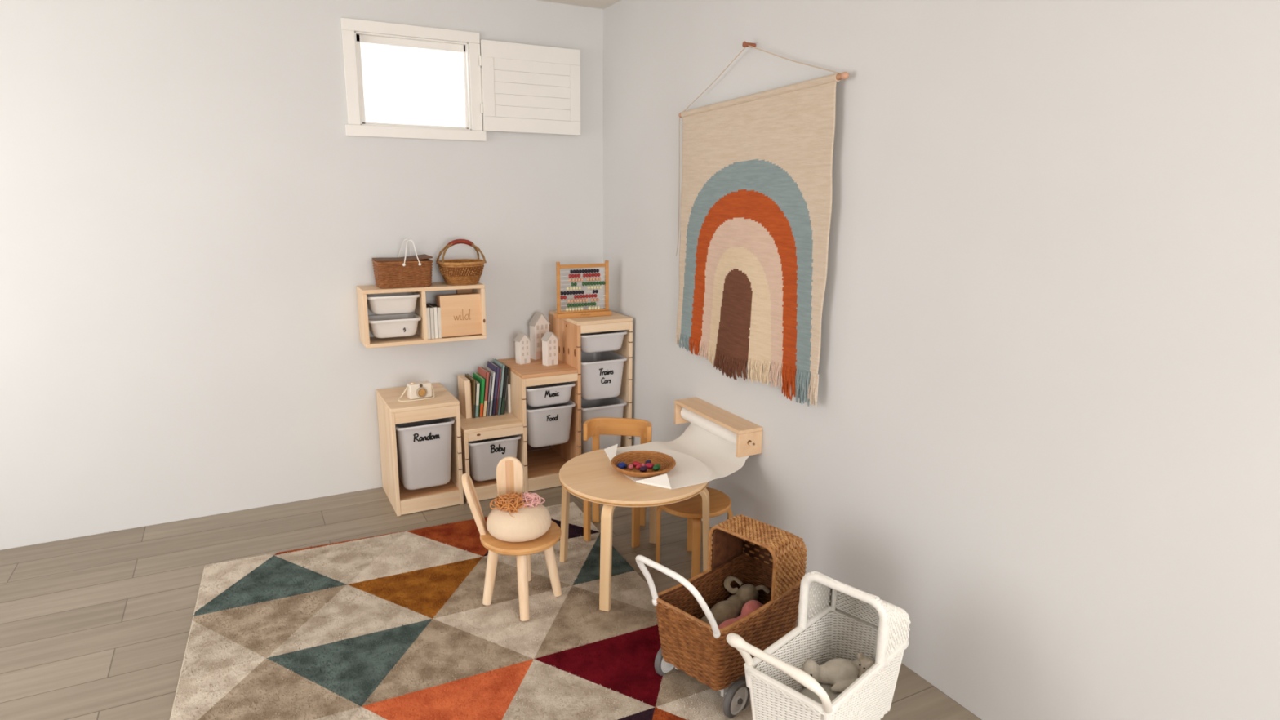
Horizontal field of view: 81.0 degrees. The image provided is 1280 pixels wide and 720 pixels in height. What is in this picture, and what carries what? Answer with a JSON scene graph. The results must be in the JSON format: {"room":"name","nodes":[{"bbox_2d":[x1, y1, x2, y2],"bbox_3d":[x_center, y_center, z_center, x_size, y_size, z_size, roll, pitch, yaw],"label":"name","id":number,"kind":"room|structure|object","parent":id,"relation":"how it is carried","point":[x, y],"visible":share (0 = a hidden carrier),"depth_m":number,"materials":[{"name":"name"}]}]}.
{"room":"children's playroom","nodes":[
{"label":"children's playroom","id":0,"kind":"room"},
{"bbox_2d":[0,0,603,550],"bbox_3d":[-2.160,-0.516,3.626,4.320,2.655,0.120,-6,14,-27],"label":"wall","id":1,"kind":"structure","parent":0,"point":[191,222],"depth_m":3.64,"materials":[{"name":"paint"}]},
{"bbox_2d":[340,17,486,141],"bbox_3d":[-1.186,-1.444,3.926,0.720,0.555,0.150,-6,14,-27],"label":"window","id":2,"kind":"structure","parent":1,"relation":"in","point":[354,32],"depth_m":3.86,"materials":[{"name":"white paint"}]},
{"bbox_2d":[356,281,486,348],"bbox_3d":[-1.169,-0.254,4.035,0.630,0.298,0.208,-6,14,-27],"label":"wall shelf","id":3,"kind":"object","parent":1,"relation":"attached to","point":[421,335],"visible":0.76,"depth_m":3.95,"materials":[{"name":"brown wood"}]},
{"bbox_2d":[366,291,419,315],"bbox_3d":[-1.306,-0.299,3.945,0.269,0.100,0.194,-6,14,-27],"label":"storage bin","id":4,"kind":"object","parent":3,"relation":"in","point":[382,304],"visible":0.85,"depth_m":3.88,"materials":[{"name":"white plastic"}]},
{"bbox_2d":[368,312,421,337],"bbox_3d":[-1.308,-0.179,3.972,0.269,0.100,0.194,-6,14,-27],"label":"storage bin","id":5,"kind":"object","parent":3,"relation":"on","point":[398,325],"visible":0.93,"depth_m":3.92,"materials":[{"name":"white plastic"}]},
{"bbox_2d":[372,239,432,288],"bbox_3d":[-1.247,-0.510,3.935,0.288,0.243,0.199,-6,14,-27],"label":"basket","id":6,"kind":"object","parent":3,"relation":"on","point":[412,271],"visible":1,"depth_m":3.88,"materials":[{"name":"brown wicker"}]},
{"bbox_2d":[426,306,431,338],"bbox_3d":[-1.155,-0.209,4.038,0.017,0.170,0.141,-6,14,-27],"label":"book","id":7,"kind":"object","parent":3,"relation":"on","point":[427,307],"visible":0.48,"depth_m":3.98,"materials":[{"name":"grey paper"}]},
{"bbox_2d":[426,303,434,338],"bbox_3d":[-1.138,-0.210,4.047,0.017,0.168,0.141,-6,14,-27],"label":"book","id":8,"kind":"object","parent":3,"relation":"on","point":[431,308],"visible":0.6,"depth_m":3.99,"materials":[{"name":"grey paper"}]},
{"bbox_2d":[427,303,438,338],"bbox_3d":[-1.121,-0.212,4.056,0.017,0.170,0.141,-6,14,-27],"label":"book","id":9,"kind":"object","parent":3,"relation":"on","point":[435,316],"visible":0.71,"depth_m":4.00,"materials":[{"name":"grey paper"}]},
{"bbox_2d":[431,303,441,337],"bbox_3d":[-1.103,-0.213,4.065,0.017,0.168,0.141,-6,14,-27],"label":"book","id":10,"kind":"object","parent":3,"relation":"on","point":[438,308],"visible":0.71,"depth_m":4.00,"materials":[{"name":"grey paper"}]},
{"bbox_2d":[435,293,482,337],"bbox_3d":[-0.982,-0.247,4.086,0.226,0.227,0.094,-7,15,-29],"label":"wooden box","id":11,"kind":"object","parent":3,"relation":"on","point":[460,313],"visible":1,"depth_m":4.05,"materials":[{"name":"brown wood"}]},
{"bbox_2d":[435,239,486,284],"bbox_3d":[-0.971,-0.536,4.071,0.263,0.240,0.219,-8,15,-33],"label":"round basket","id":12,"kind":"object","parent":3,"relation":"on","point":[456,271],"visible":1,"depth_m":4.01,"materials":[{"name":"wicker"}]},
{"bbox_2d":[479,39,580,135],"bbox_3d":[-0.604,-1.497,4.152,0.579,0.462,0.045,-6,14,-27],"label":"window shutter","id":13,"kind":"object","parent":1,"relation":"attached to","point":[526,88],"visible":1,"depth_m":4.13,"materials":[{"name":"white paint"}]},
{"bbox_2d":[0,485,981,719],"bbox_3d":[-0.592,1.472,1.153,4.440,0.100,6.640,-6,14,-27],"label":"floor","id":14,"kind":"structure","parent":0,"point":[93,627],"depth_m":3.11,"materials":[{"name":"brown wood"}]},
{"bbox_2d":[376,382,463,516],"bbox_3d":[-1.194,0.466,4.055,0.346,0.572,0.440,-6,14,-27],"label":"storage unit","id":15,"kind":"object","parent":14,"relation":"on","point":[391,411],"visible":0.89,"depth_m":3.92,"materials":[{"name":"brown wood"}]},
{"bbox_2d":[398,381,435,401],"bbox_3d":[-1.168,0.161,3.913,0.191,0.086,0.089,-8,15,-34],"label":"camera","id":16,"kind":"object","parent":15,"relation":"on","point":[416,390],"visible":1,"depth_m":3.91,"materials":[{"name":"beige wood"}]},
{"bbox_2d":[395,417,454,489],"bbox_3d":[-1.183,0.466,4.036,0.302,0.355,0.404,-6,14,-27],"label":"storage bin","id":17,"kind":"object","parent":15,"relation":"in","point":[424,448],"visible":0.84,"depth_m":3.88,"materials":[{"name":"plastic"}]},
{"bbox_2d":[169,502,752,719],"bbox_3d":[-0.628,1.089,2.572,1.730,0.021,2.471,-5,14,-24],"label":"rug","id":18,"kind":"object","parent":14,"relation":"on","point":[397,625],"visible":0.91,"depth_m":2.77,"materials":[{"name":"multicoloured carpet"}]},
{"bbox_2d":[462,456,562,621],"bbox_3d":[-0.497,0.703,3.032,0.368,0.548,0.324,10,15,34],"label":"chair","id":19,"kind":"object","parent":18,"relation":"on","point":[509,470],"visible":0.78,"depth_m":2.98,"materials":[{"name":"brown wood"}]},
{"bbox_2d":[486,501,551,542],"bbox_3d":[-0.485,0.634,3.005,0.257,0.117,0.257,-6,14,-27],"label":"cushion","id":20,"kind":"object","parent":19,"relation":"on","point":[528,523],"visible":0.7,"depth_m":2.92,"materials":[{"name":"fabric"}]},
{"bbox_2d":[489,491,528,513],"bbox_3d":[-0.514,0.561,2.987,0.144,0.047,0.142,10,16,36],"label":"bundle","id":21,"kind":"object","parent":20,"relation":"on","point":[504,502],"visible":0.99,"depth_m":2.96,"materials":[{"name":"orange fabric"}]},
{"bbox_2d":[519,492,545,507],"bbox_3d":[-0.447,0.561,3.019,0.110,0.043,0.111,4,13,13],"label":"bundle","id":22,"kind":"object","parent":20,"relation":"on","point":[531,498],"visible":0.84,"depth_m":3.00,"materials":[{"name":"pink fabric"}]},
{"bbox_2d":[635,514,807,718],"bbox_3d":[0.276,0.845,2.528,0.340,0.537,0.598,13,18,43],"label":"doll pram","id":23,"kind":"object","parent":18,"relation":"on","point":[756,553],"visible":0.89,"depth_m":2.50,"materials":[{"name":"brown wicker"}]},
{"bbox_2d":[655,551,800,690],"bbox_3d":[0.311,0.883,2.574,0.541,0.233,0.412,-6,14,-27],"label":"basket","id":24,"kind":"object","parent":23,"relation":"on","point":[689,643],"depth_m":2.48,"materials":[{"name":"brown wicker"}]},
{"bbox_2d":[700,575,769,626],"bbox_3d":[0.307,0.872,2.635,0.145,0.126,0.324,13,18,43],"label":"plush bunny","id":25,"kind":"object","parent":23,"relation":"on","point":[722,611],"visible":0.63,"depth_m":2.66,"materials":[{"name":"grey fabric"}]},
{"bbox_2d":[717,600,764,628],"bbox_3d":[0.328,0.903,2.525,0.100,0.118,0.305,13,18,43],"label":"plush bunny","id":26,"kind":"object","parent":23,"relation":"in","point":[751,606],"visible":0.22,"depth_m":2.56},
{"bbox_2d":[706,514,807,599],"bbox_3d":[0.413,0.671,2.628,0.278,0.193,0.331,-6,14,-27],"label":"hood","id":27,"kind":"object","parent":23,"relation":"attached to","point":[778,552],"depth_m":2.59,"materials":[{"name":"wicker"}]},
{"bbox_2d":[726,571,911,719],"bbox_3d":[0.510,0.926,2.134,0.315,0.557,0.570,13,18,43],"label":"doll pram","id":28,"kind":"object","parent":18,"relation":"on","point":[837,619],"visible":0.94,"depth_m":2.15,"materials":[{"name":"white wicker"}]},
{"bbox_2d":[799,681,841,703],"bbox_3d":[0.541,1.027,2.191,0.188,0.070,0.372,13,18,43],"label":"mattress","id":29,"kind":"object","parent":28,"relation":"in","point":[806,691],"visible":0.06,"depth_m":2.23,"materials":[{"name":"fabric"}]},
{"bbox_2d":[801,657,859,692],"bbox_3d":[0.591,0.944,2.268,0.208,0.075,0.131,3,13,9],"label":"plush bunny","id":30,"kind":"object","parent":29,"relation":"on","point":[840,673],"visible":0.7,"depth_m":2.24,"materials":[{"name":"white fabric"}]},
{"bbox_2d":[857,653,875,678],"bbox_3d":[0.682,0.935,2.259,0.077,0.093,0.063,-6,14,-27],"label":"plush bear","id":31,"kind":"object","parent":29,"relation":"on","point":[865,663],"visible":0.39,"depth_m":2.25},
{"bbox_2d":[751,609,902,719],"bbox_3d":[0.542,0.955,2.175,0.500,0.236,0.368,-6,14,-27],"label":"basket","id":32,"kind":"object","parent":28,"relation":"on","point":[827,635],"depth_m":2.17,"materials":[{"name":"white wicker"}]},
{"bbox_2d":[797,573,911,666],"bbox_3d":[0.638,0.727,2.217,0.249,0.198,0.310,-6,14,-27],"label":"hood","id":33,"kind":"object","parent":28,"relation":"attached to","point":[822,597],"depth_m":2.24,"materials":[{"name":"white wicker"}]},
{"bbox_2d":[459,307,632,503],"bbox_3d":[-0.586,0.222,4.330,0.990,0.940,0.440,-6,14,-27],"label":"storage unit","id":34,"kind":"object","parent":14,"relation":"on","point":[542,467],"visible":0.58,"depth_m":4.20,"materials":[{"name":"brown wood"}]},
{"bbox_2d":[457,374,471,418],"bbox_3d":[-0.976,0.202,4.178,0.034,0.215,0.150,-6,14,-27],"label":"bookend","id":35,"kind":"object","parent":34,"relation":"on","point":[464,384],"visible":0.96,"depth_m":4.13,"materials":[{"name":"brown wood"}]},
{"bbox_2d":[465,373,475,417],"bbox_3d":[-0.950,0.198,4.191,0.024,0.215,0.170,-6,14,-27],"label":"picture book","id":36,"kind":"object","parent":34,"relation":"on","point":[473,381],"visible":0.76,"depth_m":4.13,"materials":[{"name":"brown paper"}]},
{"bbox_2d":[475,380,479,417],"bbox_3d":[-0.932,0.208,4.203,0.035,0.191,0.150,-6,14,-27],"label":"picture book","id":37,"kind":"object","parent":34,"relation":"on","point":[477,384],"visible":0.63,"depth_m":4.14,"materials":[{"name":"white paper"}]},
{"bbox_2d":[472,372,484,417],"bbox_3d":[-0.911,0.193,4.212,0.041,0.216,0.170,-6,14,-27],"label":"picture book","id":38,"kind":"object","parent":34,"relation":"on","point":[477,377],"visible":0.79,"depth_m":4.15,"materials":[{"name":"green paper"}]},
{"bbox_2d":[477,366,489,416],"bbox_3d":[-0.889,0.174,4.219,0.048,0.250,0.160,-6,14,-27],"label":"picture book","id":39,"kind":"object","parent":34,"relation":"on","point":[482,371],"visible":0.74,"depth_m":4.16,"materials":[{"name":"pink paper"}]},
{"bbox_2d":[486,374,492,415],"bbox_3d":[-0.874,0.185,4.229,0.041,0.225,0.160,-6,14,-27],"label":"picture book","id":40,"kind":"object","parent":34,"relation":"on","point":[490,376],"visible":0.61,"depth_m":4.16,"materials":[{"name":"grey paper"}]},
{"bbox_2d":[484,366,495,415],"bbox_3d":[-0.859,0.174,4.235,0.045,0.245,0.160,-6,14,-27],"label":"picture book","id":41,"kind":"object","parent":34,"relation":"on","point":[492,373],"visible":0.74,"depth_m":4.17,"materials":[{"name":"white paper"}]},
{"bbox_2d":[487,360,500,415],"bbox_3d":[-0.840,0.157,4.241,0.054,0.275,0.170,-6,14,-27],"label":"picture book","id":42,"kind":"object","parent":34,"relation":"on","point":[491,365],"visible":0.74,"depth_m":4.17,"materials":[{"name":"purple paper"}]},
{"bbox_2d":[468,434,520,481],"bbox_3d":[-0.865,0.507,4.219,0.299,0.235,0.404,-6,14,-27],"label":"storage bin","id":43,"kind":"object","parent":34,"relation":"on","point":[484,455],"visible":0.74,"depth_m":4.05,"materials":[{"name":"plastic"}]},
{"bbox_2d":[495,368,501,414],"bbox_3d":[-0.828,0.163,4.250,0.043,0.261,0.160,-6,14,-27],"label":"picture book","id":44,"kind":"object","parent":34,"relation":"on","point":[500,368],"visible":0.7,"depth_m":4.18,"materials":[{"name":"paper"}]},
{"bbox_2d":[492,359,505,414],"bbox_3d":[-0.814,0.150,4.254,0.053,0.285,0.180,-6,14,-27],"label":"picture book","id":45,"kind":"object","parent":34,"relation":"on","point":[496,362],"visible":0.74,"depth_m":4.18,"materials":[{"name":"paper"}]},
{"bbox_2d":[500,365,508,414],"bbox_3d":[-0.799,0.155,4.263,0.053,0.270,0.180,-6,14,-27],"label":"picture book","id":46,"kind":"object","parent":34,"relation":"on","point":[506,369],"visible":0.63,"depth_m":4.19,"materials":[{"name":"black paper"}]},
{"bbox_2d":[503,375,508,413],"bbox_3d":[-0.790,0.179,4.274,0.036,0.219,0.160,-6,14,-27],"label":"picture book","id":47,"kind":"object","parent":34,"relation":"on","point":[508,375],"visible":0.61,"depth_m":4.21,"materials":[{"name":"black paper"}]},
{"bbox_2d":[505,382,511,413],"bbox_3d":[-0.769,0.205,4.286,0.015,0.167,0.141,-6,14,-27],"label":"picture book","id":48,"kind":"object","parent":34,"relation":"on","point":[508,405],"visible":0.48,"depth_m":4.23,"materials":[{"name":"beige paper"}]},
{"bbox_2d":[514,332,531,364],"bbox_3d":[-0.671,-0.068,4.287,0.083,0.176,0.054,-11,17,-41],"label":"wooden house","id":49,"kind":"object","parent":34,"relation":"on","point":[522,340],"visible":1,"depth_m":4.27,"materials":[{"name":"beige wood"}]},
{"bbox_2d":[528,311,550,359],"bbox_3d":[-0.591,-0.145,4.412,0.117,0.272,0.059,-11,17,-41],"label":"wooden house","id":50,"kind":"object","parent":34,"relation":"on","point":[539,324],"visible":0.8,"depth_m":4.38,"materials":[{"name":"beige wood"}]},
{"bbox_2d":[541,331,559,366],"bbox_3d":[-0.511,-0.066,4.257,0.089,0.190,0.054,-11,17,-41],"label":"wooden house","id":51,"kind":"object","parent":34,"relation":"on","point":[549,340],"visible":1,"depth_m":4.24,"materials":[{"name":"beige wood"}]},
{"bbox_2d":[525,400,575,447],"bbox_3d":[-0.578,0.337,4.337,0.299,0.235,0.404,-6,14,-27],"label":"storage bin","id":52,"kind":"object","parent":34,"relation":"in","point":[549,424],"visible":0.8,"depth_m":4.18,"materials":[{"name":"plastic"}]},
{"bbox_2d":[525,381,575,406],"bbox_3d":[-0.576,0.163,4.298,0.299,0.115,0.404,-6,14,-27],"label":"storage bin","id":53,"kind":"object","parent":34,"relation":"in","point":[559,393],"visible":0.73,"depth_m":4.14,"materials":[{"name":"plastic"}]},
{"bbox_2d":[554,260,611,319],"bbox_3d":[-0.325,-0.405,4.270,0.330,0.315,0.071,-6,14,-26],"label":"abacus","id":54,"kind":"object","parent":34,"relation":"on","point":[571,313],"visible":1,"depth_m":4.26,"materials":[{"name":"brown wood"}]},
{"bbox_2d":[580,351,626,399],"bbox_3d":[-0.289,0.079,4.435,0.299,0.235,0.404,-6,14,-27],"label":"storage bin","id":55,"kind":"object","parent":34,"relation":"in","point":[602,372],"visible":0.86,"depth_m":4.29,"materials":[{"name":"plastic"}]},
{"bbox_2d":[580,329,626,352],"bbox_3d":[-0.286,-0.133,4.387,0.299,0.110,0.404,-6,14,-27],"label":"storage bin","id":56,"kind":"object","parent":34,"relation":"in","point":[594,342],"visible":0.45,"depth_m":4.23,"materials":[{"name":"plastic"}]},
{"bbox_2d":[581,396,626,454],"bbox_3d":[-0.293,0.397,4.507,0.299,0.355,0.404,-6,14,-27],"label":"storage bin","id":57,"kind":"object","parent":34,"relation":"on","point":[611,406],"visible":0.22,"depth_m":4.35,"materials":[{"name":"plastic"}]},
{"bbox_2d":[583,417,652,547],"bbox_3d":[-0.118,0.588,3.634,0.332,0.544,0.328,2,13,7],"label":"chair","id":58,"kind":"object","parent":14,"relation":"on","point":[593,428],"visible":0.51,"depth_m":3.71,"materials":[{"name":"orange wood"}]},
{"bbox_2d":[559,447,710,611],"bbox_3d":[-0.027,0.709,3.238,0.638,0.483,0.638,-6,14,-27],"label":"round table","id":59,"kind":"object","parent":14,"relation":"on","point":[591,476],"visible":0.65,"depth_m":3.02,"materials":[{"name":"brown wood"}]},
{"bbox_2d":[610,450,675,477],"bbox_3d":[0.014,0.449,3.198,0.277,0.038,0.277,4,13,14],"label":"woven plate","id":60,"kind":"object","parent":59,"relation":"on","point":[666,462],"visible":0.72,"depth_m":3.25,"materials":[{"name":"wicker"}]},
{"bbox_2d":[617,462,625,468],"bbox_3d":[-0.080,0.449,3.184,0.030,0.026,0.042,13,18,43],"label":"pebble","id":61,"kind":"object","parent":60,"relation":"on","point":[622,464],"visible":0.92,"depth_m":3.17,"materials":[{"name":"stone"}]},
{"bbox_2d":[628,464,633,469],"bbox_3d":[-0.039,0.454,3.182,0.021,0.018,0.030,4,13,16],"label":"pebble","id":62,"kind":"object","parent":60,"relation":"on","point":[630,466],"visible":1,"depth_m":3.17,"materials":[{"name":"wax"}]},
{"bbox_2d":[632,461,640,466],"bbox_3d":[-0.014,0.446,3.206,0.038,0.023,0.027,7,14,25],"label":"pebble","id":63,"kind":"object","parent":60,"relation":"on","point":[635,464],"visible":0.84,"depth_m":3.20,"materials":[{"name":"stone"}]},
{"bbox_2d":[635,464,642,469],"bbox_3d":[-0.005,0.454,3.179,0.032,0.019,0.022,-10,16,-39],"label":"pebble","id":64,"kind":"object","parent":60,"relation":"on","point":[638,466],"visible":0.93,"depth_m":3.17,"materials":[{"name":"stone"}]},
{"bbox_2d":[639,466,647,471],"bbox_3d":[0.015,0.459,3.152,0.038,0.023,0.027,-8,15,-33],"label":"pebble","id":65,"kind":"object","parent":60,"relation":"on","point":[643,468],"visible":1,"depth_m":3.14,"materials":[{"name":"stone"}]},
{"bbox_2d":[644,462,653,468],"bbox_3d":[0.040,0.450,3.190,0.038,0.023,0.027,1,13,3],"label":"pebble","id":66,"kind":"object","parent":60,"relation":"on","point":[649,465],"visible":0.93,"depth_m":3.18,"materials":[{"name":"stone"}]},
{"bbox_2d":[653,463,660,471],"bbox_3d":[0.070,0.455,3.170,0.028,0.024,0.040,11,16,38],"label":"pebble","id":67,"kind":"object","parent":60,"relation":"on","point":[656,467],"visible":1,"depth_m":3.16,"materials":[{"name":"stone"}]},
{"bbox_2d":[655,487,732,577],"bbox_3d":[0.239,0.772,3.334,0.320,0.325,0.320,-6,14,-27],"label":"stool","id":68,"kind":"object","parent":14,"relation":"on","point":[691,508],"visible":0.73,"depth_m":3.22,"materials":[{"name":"orange wood"}]},
{"bbox_2d":[537,0,622,8],"bbox_3d":[-0.561,-1.215,0.547,4.440,0.100,6.640,-6,14,-27],"label":"ceiling","id":69,"kind":"structure","parent":0,"point":[600,4],"depth_m":4.13,"materials":[{"name":"beige paint"}]},
{"bbox_2d":[603,0,1279,719],"bbox_3d":[1.330,-0.074,1.844,0.120,2.655,6.640,-6,14,-27],"label":"wall","id":70,"kind":"structure","parent":0,"point":[1042,431],"depth_m":2.16,"materials":[{"name":"paint"}]},
{"bbox_2d":[674,396,762,457],"bbox_3d":[0.356,0.307,3.519,0.127,0.122,0.568,-6,14,-27],"label":"holder","id":71,"kind":"object","parent":70,"relation":"attached to","point":[748,434],"visible":0.86,"depth_m":3.38,"materials":[{"name":"brown wood"}]},
{"bbox_2d":[604,407,749,489],"bbox_3d":[0.150,0.389,3.349,0.598,0.154,0.642,-6,14,-27],"label":"paper roll","id":72,"kind":"object","parent":71,"relation":"in","point":[705,452],"visible":0.76,"depth_m":3.40,"materials":[{"name":"white paper"}]},
{"bbox_2d":[742,41,755,47],"bbox_3d":[0.451,-1.299,3.090,0.056,0.024,0.024,-6,14,-27],"label":"wall hook","id":73,"kind":"object","parent":70,"relation":"attached to","point":[744,44],"visible":0.96,"depth_m":3.08,"materials":[{"name":"brown wood"}]},
{"bbox_2d":[675,44,848,407],"bbox_3d":[0.444,-0.599,3.213,0.049,1.416,1.139,-6,14,-27],"label":"tapestry","id":74,"kind":"object","parent":70,"relation":"attached to","point":[757,191],"visible":1,"depth_m":3.13,"materials":[{"name":"beige fabric"}]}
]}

